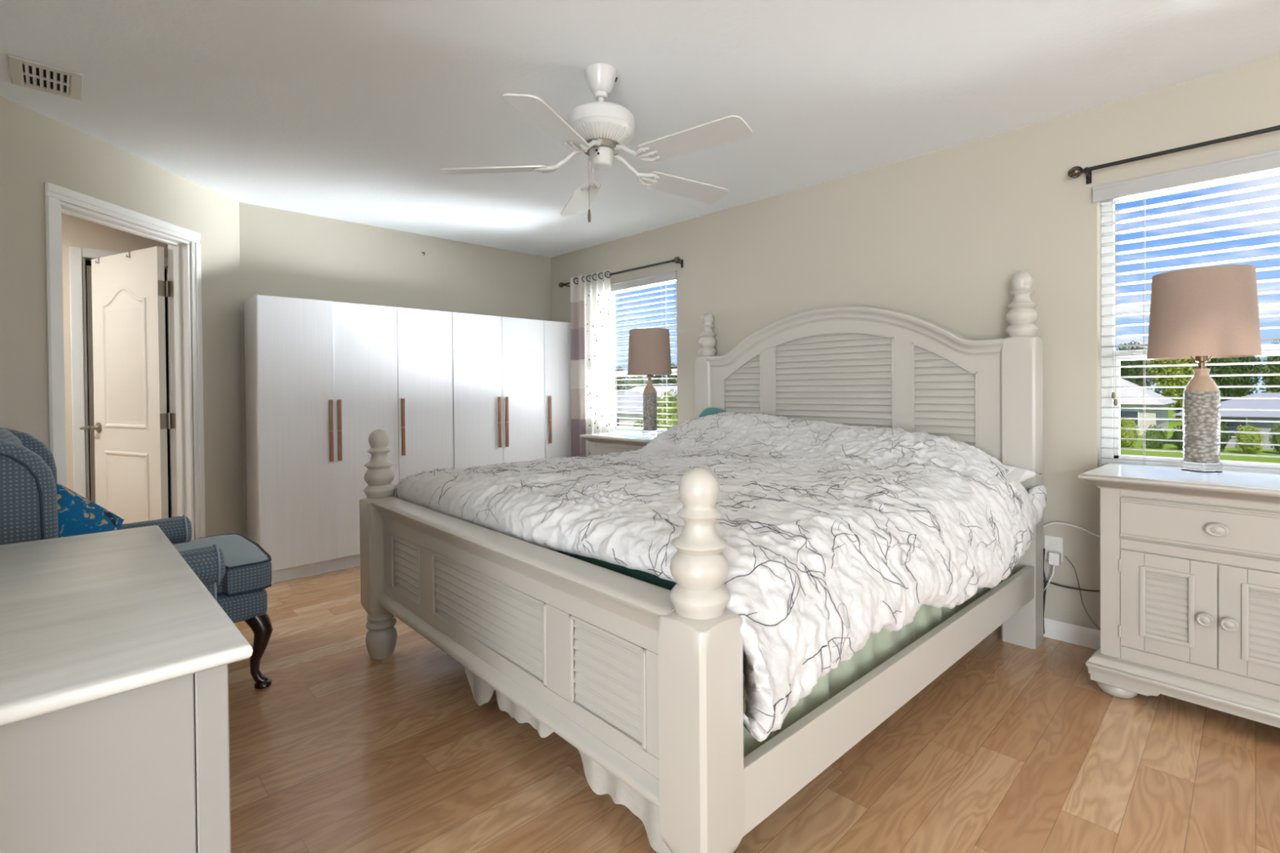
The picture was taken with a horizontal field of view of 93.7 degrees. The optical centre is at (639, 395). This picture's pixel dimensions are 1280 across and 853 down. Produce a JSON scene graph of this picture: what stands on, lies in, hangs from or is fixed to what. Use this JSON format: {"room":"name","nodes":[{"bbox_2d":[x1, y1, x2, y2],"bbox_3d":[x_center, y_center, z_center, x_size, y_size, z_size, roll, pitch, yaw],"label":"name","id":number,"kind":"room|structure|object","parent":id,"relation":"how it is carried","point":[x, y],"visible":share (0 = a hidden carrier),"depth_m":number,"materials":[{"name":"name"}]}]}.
{"room":"bedroom","nodes":[
{"label":"bedroom","id":0,"kind":"room"},
{"bbox_2d":[61,213,168,491],"bbox_3d":[-3.988,-0.034,3.598,3.700,2.440,0.120,-1,1,-44],"label":"wall","id":1,"kind":"structure","parent":0,"point":[77,232],"depth_m":3.85,"materials":[{"name":"paint"}]},
{"bbox_2d":[86,265,95,503],"bbox_3d":[-3.477,0.157,4.078,0.393,2.020,0.035,-1,1,-44],"label":"door","id":2,"kind":"structure","parent":1,"relation":"in","point":[88,268],"depth_m":3.93,"materials":[{"name":"paint"}]},
{"bbox_2d":[69,246,172,517],"bbox_3d":[-3.467,0.109,4.079,0.575,2.135,0.118,-1,1,-44],"label":"door frame","id":3,"kind":"structure","parent":1,"relation":"attached to","point":[77,263],"depth_m":3.87,"materials":[{"name":"white paint"}]},
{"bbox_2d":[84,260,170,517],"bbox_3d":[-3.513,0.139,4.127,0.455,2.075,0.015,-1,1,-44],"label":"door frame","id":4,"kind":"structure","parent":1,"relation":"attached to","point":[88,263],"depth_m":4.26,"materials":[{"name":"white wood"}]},
{"bbox_2d":[0,96,244,539],"bbox_3d":[-2.707,-0.039,3.072,0.120,2.440,1.770,0,1,2],"label":"wall","id":5,"kind":"structure","parent":0,"point":[36,148],"depth_m":2.95,"materials":[{"name":"paint"}]},
{"bbox_2d":[44,182,205,540],"bbox_3d":[-2.694,0.109,3.143,0.139,2.142,0.894,0,1,2],"label":"door frame","id":6,"kind":"structure","parent":5,"relation":"attached to","point":[179,261],"depth_m":3.49,"materials":[{"name":"white paint"}]},
{"bbox_2d":[80,246,175,524],"bbox_3d":[-3.113,0.152,3.651,0.831,2.028,0.151,0,1,26],"label":"door","id":7,"kind":"structure","parent":5,"relation":"in","point":[131,420],"depth_m":3.59,"materials":[{"name":"paint"}]},
{"bbox_2d":[239,202,551,537],"bbox_3d":[-1.793,-0.065,4.826,2.560,2.440,0.120,-1,1,-44],"label":"wall","id":8,"kind":"structure","parent":0,"point":[283,253],"depth_m":4.54,"materials":[{"name":"paint"}]},
{"bbox_2d":[0,0,1279,257],"bbox_3d":[0.324,-1.319,-0.351,7.010,0.140,13.350,-1,1,-44],"label":"ceiling","id":9,"kind":"structure","parent":0,"point":[345,110],"depth_m":2.44,"materials":[{"name":"white paint"}]},
{"bbox_2d":[7,54,83,100],"bbox_3d":[-2.343,-1.250,2.371,0.204,0.009,0.274,-1,1,-44],"label":"ceiling vent","id":10,"kind":"object","parent":9,"relation":"in","point":[32,74],"visible":1,"depth_m":2.36,"materials":[{"name":"white metal"}]},
{"bbox_2d":[438,62,752,222],"bbox_3d":[-0.117,-0.978,2.358,1.216,0.589,1.213,-1,1,-44],"label":"ceiling fan","id":11,"kind":"object","parent":9,"relation":"hanging from","point":[600,129],"visible":1,"depth_m":2.27,"materials":[{"name":"white metal"}]},
{"bbox_2d":[228,565,1279,852],"bbox_3d":[0.345,1.251,-0.324,7.010,0.120,13.350,-1,1,-44],"label":"floor","id":12,"kind":"structure","parent":0,"point":[1012,748],"depth_m":1.89,"materials":[{"name":"brown wood"}]},
{"bbox_2d":[0,525,253,852],"bbox_3d":[-1.213,0.788,1.180,0.545,0.800,1.190,-1,1,-44],"label":"dresser","id":13,"kind":"object","parent":12,"relation":"on","point":[115,655],"visible":1,"depth_m":0.90,"materials":[{"name":"white paint"}]},
{"bbox_2d":[0,427,272,688],"bbox_3d":[-2.042,0.643,2.354,0.939,1.080,0.925,-1,1,-44],"label":"wingback armchair","id":14,"kind":"object","parent":12,"relation":"on","point":[236,570],"visible":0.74,"depth_m":2.32,"materials":[{"name":"blue fabric"}]},
{"bbox_2d":[54,481,124,537],"bbox_3d":[-2.108,0.517,2.220,0.175,0.421,0.437,-1,1,-1],"label":"throw pillow","id":15,"kind":"object","parent":14,"relation":"on","point":[77,515],"visible":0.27,"depth_m":2.22,"materials":[{"name":"teal fabric"}]},
{"bbox_2d":[173,533,271,594],"bbox_3d":[-1.941,0.713,2.452,0.658,0.132,0.670,-1,1,-44],"label":"seat cushion","id":16,"kind":"object","parent":14,"relation":"on","point":[248,566],"depth_m":2.42,"materials":[{"name":"blue fabric"}]},
{"bbox_2d":[244,294,453,583],"bbox_3d":[-1.987,0.268,4.226,1.269,1.790,0.400,-1,1,-44],"label":"wardrobe","id":17,"kind":"object","parent":12,"relation":"on","point":[321,376],"visible":0.89,"depth_m":3.94,"materials":[{"name":"white laminate"}]},
{"bbox_2d":[451,311,571,469],"bbox_3d":[-1.110,0.251,5.087,1.175,1.790,0.391,-1,1,-44],"label":"wardrobe","id":18,"kind":"object","parent":12,"relation":"on","point":[511,376],"visible":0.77,"depth_m":4.88,"materials":[{"name":"white laminate"}]},
{"bbox_2d":[579,431,660,455],"bbox_3d":[-0.007,0.718,4.466,0.504,0.852,0.776,-1,1,-44],"label":"nightstand","id":19,"kind":"object","parent":12,"relation":"on","point":[602,443],"visible":0.03,"depth_m":4.38,"materials":[{"name":"white paint"}]},
{"bbox_2d":[627,327,671,435],"bbox_3d":[0.071,-0.106,4.414,0.326,0.795,0.326,0,1,23],"label":"table lamp","id":20,"kind":"object","parent":19,"relation":"on","point":[649,348],"visible":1,"depth_m":4.30,"materials":[{"name":"brown fabric"}]},
{"bbox_2d":[647,374,652,380],"bbox_3d":[0.071,-0.148,4.414,0.036,0.080,0.036,0,1,23],"label":"socket","id":21,"kind":"object","parent":20,"relation":"attached to","point":[649,376],"depth_m":4.40,"materials":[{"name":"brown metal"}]},
{"bbox_2d":[359,271,1043,852],"bbox_3d":[0.304,0.295,2.749,2.383,1.726,2.064,-1,1,-43],"label":"bed","id":22,"kind":"object","parent":12,"relation":"on","point":[644,679],"visible":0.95,"depth_m":1.87,"materials":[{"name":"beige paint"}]},
{"bbox_2d":[464,567,1013,852],"bbox_3d":[0.335,0.853,2.736,2.082,0.588,1.887,-1,1,-43],"label":"bed skirt","id":23,"kind":"object","parent":22,"relation":"on","point":[879,647],"visible":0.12,"depth_m":1.72,"materials":[{"name":"beige fabric"}]},
{"bbox_2d":[548,548,676,590],"bbox_3d":[0.305,0.570,2.764,2.080,0.293,1.824,-1,1,-43],"label":"mattress","id":24,"kind":"object","parent":23,"relation":"on","point":[647,577],"visible":0.02,"depth_m":1.59,"materials":[{"name":"fabric"}]},
{"bbox_2d":[392,412,1046,742],"bbox_3d":[0.317,0.421,2.737,2.155,0.617,2.169,-1,1,-43],"label":"duvet","id":25,"kind":"object","parent":24,"relation":"on","point":[837,535],"visible":0.96,"depth_m":1.95,"materials":[{"name":"white fabric"}]},
{"bbox_2d":[698,408,725,417],"bbox_3d":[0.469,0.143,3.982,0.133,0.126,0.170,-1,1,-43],"label":"pillow","id":26,"kind":"object","parent":25,"relation":"on","point":[706,411],"visible":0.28,"depth_m":3.95,"materials":[{"name":"teal fabric"}]},
{"bbox_2d":[1004,465,1041,493],"bbox_3d":[1.373,0.372,2.912,0.317,0.147,0.920,-1,1,-43],"label":"pillow","id":27,"kind":"object","parent":24,"relation":"on","point":[1015,475],"visible":0.08,"depth_m":2.64,"materials":[{"name":"white fabric"}]},
{"bbox_2d":[1077,462,1279,728],"bbox_3d":[2.143,0.723,2.200,0.504,0.852,0.776,-1,1,-41],"label":"nightstand","id":28,"kind":"object","parent":12,"relation":"on","point":[1190,561],"visible":1,"depth_m":2.12,"materials":[{"name":"white paint"}]},
{"bbox_2d":[1043,522,1100,537],"bbox_3d":[1.992,0.616,2.729,0.021,0.062,0.334,-1,1,-41],"label":"power cord","id":29,"kind":"object","parent":28,"relation":"attached to","point":[1051,522],"visible":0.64,"depth_m":2.74,"materials":[{"name":"white plastic"}]},
{"bbox_2d":[1043,580,1100,591],"bbox_3d":[2.011,0.864,2.725,0.015,0.047,0.342,-1,1,-41],"label":"power cord","id":30,"kind":"object","parent":28,"relation":"attached to","point":[1090,590],"visible":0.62,"depth_m":2.74,"materials":[{"name":"black plastic"}]},
{"bbox_2d":[1146,264,1262,473],"bbox_3d":[2.189,-0.102,2.338,0.326,0.795,0.326,-1,1,-44],"label":"table lamp","id":31,"kind":"object","parent":28,"relation":"on","point":[1200,314],"visible":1,"depth_m":2.26,"materials":[{"name":"brown fabric"}]},
{"bbox_2d":[1195,355,1208,368],"bbox_3d":[2.188,-0.145,2.337,0.036,0.080,0.036,-1,1,-44],"label":"socket","id":32,"kind":"object","parent":31,"relation":"attached to","point":[1201,360],"depth_m":2.33,"materials":[{"name":"brown metal"}]},
{"bbox_2d":[550,56,1279,630],"bbox_3d":[2.793,-0.075,2.054,0.150,2.440,13.350,-1,1,-44],"label":"wall","id":33,"kind":"structure","parent":0,"point":[941,237],"depth_m":3.00,"materials":[{"name":"paint"}]},
{"bbox_2d":[558,256,683,288],"bbox_3d":[-0.202,-0.990,4.935,0.100,0.070,1.469,-1,1,-44],"label":"curtain rod","id":34,"kind":"object","parent":33,"relation":"attached to","point":[677,260],"visible":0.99,"depth_m":4.64,"materials":[{"name":"black metal"}]},
{"bbox_2d":[569,275,586,457],"bbox_3d":[-0.532,0.022,5.226,0.057,2.115,0.235,-1,1,-44],"label":"curtain","id":35,"kind":"object","parent":34,"relation":"hanging from","point":[576,289],"visible":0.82,"depth_m":5.25,"materials":[{"name":"fabric"}]},
{"bbox_2d":[584,271,616,456],"bbox_3d":[-0.318,0.029,5.006,0.057,2.122,0.420,-1,1,-44],"label":"sheer curtain","id":36,"kind":"object","parent":34,"relation":"hanging from","point":[600,400],"visible":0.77,"depth_m":5.00,"materials":[{"name":"white fabric"}]},
{"bbox_2d":[610,280,677,433],"bbox_3d":[0.008,-0.301,4.897,0.152,1.280,0.910,-1,1,-44],"label":"window","id":37,"kind":"structure","parent":33,"relation":"in","point":[612,295],"depth_m":5.07,"materials":[{"name":"white plastic"}]},
{"bbox_2d":[610,270,677,432],"bbox_3d":[-0.025,-0.311,4.864,0.086,1.257,0.938,-1,1,-44],"label":"window blind","id":38,"kind":"object","parent":37,"relation":"attached to","point":[668,276],"visible":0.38,"depth_m":4.80,"materials":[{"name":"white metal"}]},
{"bbox_2d":[1000,617,1100,649],"bbox_3d":[3.232,1.104,1.507,0.014,0.085,11.650,-1,1,-44],"label":"baseboard","id":39,"kind":"structure","parent":33,"relation":"attached to","point":[1089,637],"depth_m":2.77,"materials":[{"name":"white paint"}]},
{"bbox_2d":[1043,551,1061,591],"bbox_3d":[1.913,0.819,2.823,0.045,0.253,0.110,-1,1,-44],"label":"plug adapter","id":40,"kind":"object","parent":33,"relation":"attached to","point":[1054,557],"visible":0.71,"depth_m":2.79,"materials":[{"name":"white plastic"}]},
{"bbox_2d":[1043,548,1046,633],"bbox_3d":[1.911,0.924,2.837,0.020,0.401,0.019,-1,1,-44],"label":"power cord","id":41,"kind":"object","parent":40,"relation":"hanging from","point":[1044,575],"visible":0.66,"depth_m":2.84,"materials":[{"name":"black plastic"}]},
{"bbox_2d":[1064,555,1100,630],"bbox_3d":[2.048,0.920,2.707,0.010,0.354,0.223,-1,1,-42],"label":"power cord","id":42,"kind":"object","parent":40,"relation":"hanging from","point":[1094,623],"visible":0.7,"depth_m":2.74,"materials":[{"name":"black plastic"}]},
{"bbox_2d":[1044,534,1062,562],"bbox_3d":[1.948,0.719,2.824,0.008,0.116,0.072,-1,1,-44],"label":"wall outlet","id":43,"kind":"object","parent":33,"relation":"attached to","point":[1055,544],"visible":0.84,"depth_m":2.82,"materials":[{"name":"white plastic"}]},
{"bbox_2d":[1049,540,1057,547],"bbox_3d":[1.946,0.699,2.822,0.003,0.034,0.034,-1,1,-44],"label":"socket","id":44,"kind":"object","parent":43,"relation":"attached to","point":[1053,544],"depth_m":2.82,"materials":[{"name":"white plastic"}]},
{"bbox_2d":[1067,124,1279,184],"bbox_3d":[2.334,-0.992,2.327,0.100,0.070,1.104,-1,1,-44],"label":"curtain rod","id":45,"kind":"object","parent":33,"relation":"attached to","point":[1077,171],"visible":1,"depth_m":2.47,"materials":[{"name":"black metal"}]},
{"bbox_2d":[1101,168,1279,474],"bbox_3d":[2.421,-0.296,2.417,0.152,1.280,0.910,-1,1,-44],"label":"window","id":46,"kind":"structure","parent":33,"relation":"in","point":[1105,382],"depth_m":2.73,"materials":[{"name":"white plastic"}]},
{"bbox_2d":[1092,149,1279,470],"bbox_3d":[2.387,-0.306,2.384,0.086,1.257,0.938,-1,1,-44],"label":"window blind","id":47,"kind":"object","parent":46,"relation":"attached to","point":[1270,160],"visible":0.85,"depth_m":2.49,"materials":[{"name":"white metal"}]},
{"label":"outside","id":48,"kind":"structure","parent":0,"visible":0},
{"bbox_2d":[1120,405,1279,463],"bbox_3d":[31.124,3.172,86.082,155.440,0.300,220.000,-1,1,-44],"label":"lawn","id":49,"kind":"structure","parent":48,"point":[1140,444],"depth_m":37.24,"materials":[{"name":"green plant"}]},
{"bbox_2d":[614,365,629,391],"bbox_3d":[-3.764,-1.215,110.100,3.566,8.618,3.605,-1,1,-7],"label":"tree","id":50,"kind":"object","parent":49,"relation":"on","point":[624,381],"visible":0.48,"depth_m":108.92,"materials":[{"name":"green plant"}]},
{"bbox_2d":[626,375,645,389],"bbox_3d":[-0.609,-1.576,115.506,3.744,9.175,3.821,0,1,18],"label":"tree","id":51,"kind":"object","parent":49,"relation":"on","point":[631,381],"visible":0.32,"depth_m":114.43,"materials":[{"name":"green plant"}]},
{"bbox_2d":[632,419,643,427],"bbox_3d":[0.363,2.586,38.409,2.020,2.721,2.039,0,1,26],"label":"bush","id":52,"kind":"object","parent":49,"relation":"on","point":[638,421],"visible":0.03,"depth_m":38.25,"materials":[{"name":"green plant"}]},
{"bbox_2d":[614,391,666,426],"bbox_3d":[-2.067,1.643,53.794,12.200,4.000,10.200,0,1,4],"label":"neighbor house","id":53,"kind":"structure","parent":49,"relation":"on","point":[616,393],"depth_m":49.55,"materials":[{"name":"paint"}]},
{"bbox_2d":[625,386,677,401],"bbox_3d":[2.078,1.111,72.472,13.200,4.600,10.200,0,1,4],"label":"neighbor house","id":54,"kind":"structure","parent":49,"relation":"on","point":[637,388],"depth_m":71.43,"materials":[{"name":"paint"}]},
{"bbox_2d":[644,375,665,386],"bbox_3d":[2.441,-1.268,103.428,3.633,8.760,3.635,0,1,23],"label":"tree","id":55,"kind":"object","parent":49,"relation":"on","point":[657,381],"visible":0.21,"depth_m":102.64,"materials":[{"name":"green plant"}]},
{"bbox_2d":[641,391,677,428],"bbox_3d":[1.270,1.876,23.177,2.515,4.146,2.459,0,1,27],"label":"bush","id":56,"kind":"object","parent":49,"relation":"on","point":[674,405],"visible":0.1,"depth_m":22.73,"materials":[{"name":"green plant"}]},
{"bbox_2d":[663,362,677,386],"bbox_3d":[6.085,-1.499,108.364,3.748,9.058,3.789,-1,1,-11],"label":"tree","id":57,"kind":"object","parent":49,"relation":"on","point":[667,380],"visible":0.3,"depth_m":107.42,"materials":[{"name":"green plant"}]},
{"bbox_2d":[668,389,677,403],"bbox_3d":[2.367,1.644,29.300,2.708,4.465,2.649,-1,1,-30],"label":"bush","id":58,"kind":"object","parent":49,"relation":"on","point":[674,397],"visible":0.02,"depth_m":29.11,"materials":[{"name":"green plant"}]},
{"bbox_2d":[1120,417,1139,447],"bbox_3d":[32.890,2.537,40.553,1.425,2.221,1.376,-1,1,-37],"label":"shrub","id":59,"kind":"object","parent":49,"relation":"on","point":[1125,433],"visible":0.7,"depth_m":40.20,"materials":[{"name":"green plant"}]},
{"bbox_2d":[1116,340,1155,390],"bbox_3d":[63.509,-2.161,77.784,5.047,10.054,4.992,-1,1,-15],"label":"tree","id":60,"kind":"object","parent":49,"relation":"on","point":[1125,371],"visible":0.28,"depth_m":76.52,"materials":[{"name":"green plant"}]},
{"bbox_2d":[1120,377,1176,435],"bbox_3d":[43.635,0.736,55.558,11.200,5.000,8.400,-1,1,-44],"label":"neighbor house","id":61,"kind":"structure","parent":49,"relation":"on","point":[1125,392],"depth_m":50.73,"materials":[{"name":"paint"}]},
{"bbox_2d":[1141,424,1168,448],"bbox_3d":[34.073,2.731,39.690,1.403,1.710,1.416,-1,1,-29],"label":"shrub","id":62,"kind":"object","parent":49,"relation":"on","point":[1149,434],"visible":0.8,"depth_m":39.39,"materials":[{"name":"green plant"}]},
{"bbox_2d":[1170,424,1182,449],"bbox_3d":[35.030,2.713,38.561,1.365,1.944,1.416,0,1,39],"label":"shrub","id":63,"kind":"object","parent":49,"relation":"on","point":[1177,435],"visible":0.25,"depth_m":38.57,"materials":[{"name":"green plant"}]},
{"bbox_2d":[1145,359,1210,422],"bbox_3d":[61.357,-2.743,68.619,5.559,11.455,5.468,0,1,16],"label":"tree","id":64,"kind":"object","parent":49,"relation":"on","point":[1184,370],"visible":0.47,"depth_m":67.88,"materials":[{"name":"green plant"}]},
{"bbox_2d":[1172,392,1279,449],"bbox_3d":[43.864,1.587,40.995,10.200,3.600,10.600,-1,1,-44],"label":"neighbor house","id":65,"kind":"structure","parent":49,"relation":"on","point":[1240,415],"depth_m":39.42,"materials":[{"name":"grey paint"}]},
{"bbox_2d":[1220,421,1231,451],"bbox_3d":[36.145,2.529,37.661,1.365,2.406,1.416,0,1,7],"label":"shrub","id":66,"kind":"object","parent":49,"relation":"on","point":[1224,436],"visible":0.25,"depth_m":37.18,"materials":[{"name":"green plant"}]},
{"bbox_2d":[1205,355,1264,401],"bbox_3d":[66.773,-2.024,67.538,4.936,9.940,4.989,-1,1,-28],"label":"tree","id":67,"kind":"object","parent":49,"relation":"on","point":[1248,368],"visible":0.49,"depth_m":66.44,"materials":[{"name":"green plant"}]},
{"bbox_2d":[1234,424,1265,453],"bbox_3d":[36.800,2.674,36.233,1.376,1.928,1.425,-1,1,-9],"label":"shrub","id":68,"kind":"object","parent":49,"relation":"on","point":[1242,437],"visible":0.91,"depth_m":36.00,"materials":[{"name":"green plant"}]},
{"bbox_2d":[1257,340,1279,392],"bbox_3d":[73.218,-2.038,68.064,4.921,9.846,4.821,0,1,16],"label":"tree","id":69,"kind":"object","parent":49,"relation":"on","point":[1268,368],"visible":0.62,"depth_m":68.11,"materials":[{"name":"green plant"}]},
{"bbox_2d":[1267,423,1279,453],"bbox_3d":[38.360,2.519,35.711,1.416,2.204,1.403,-1,1,-1],"label":"shrub","id":70,"kind":"object","parent":49,"relation":"on","point":[1275,439],"visible":0.88,"depth_m":35.78,"materials":[{"name":"green plant"}]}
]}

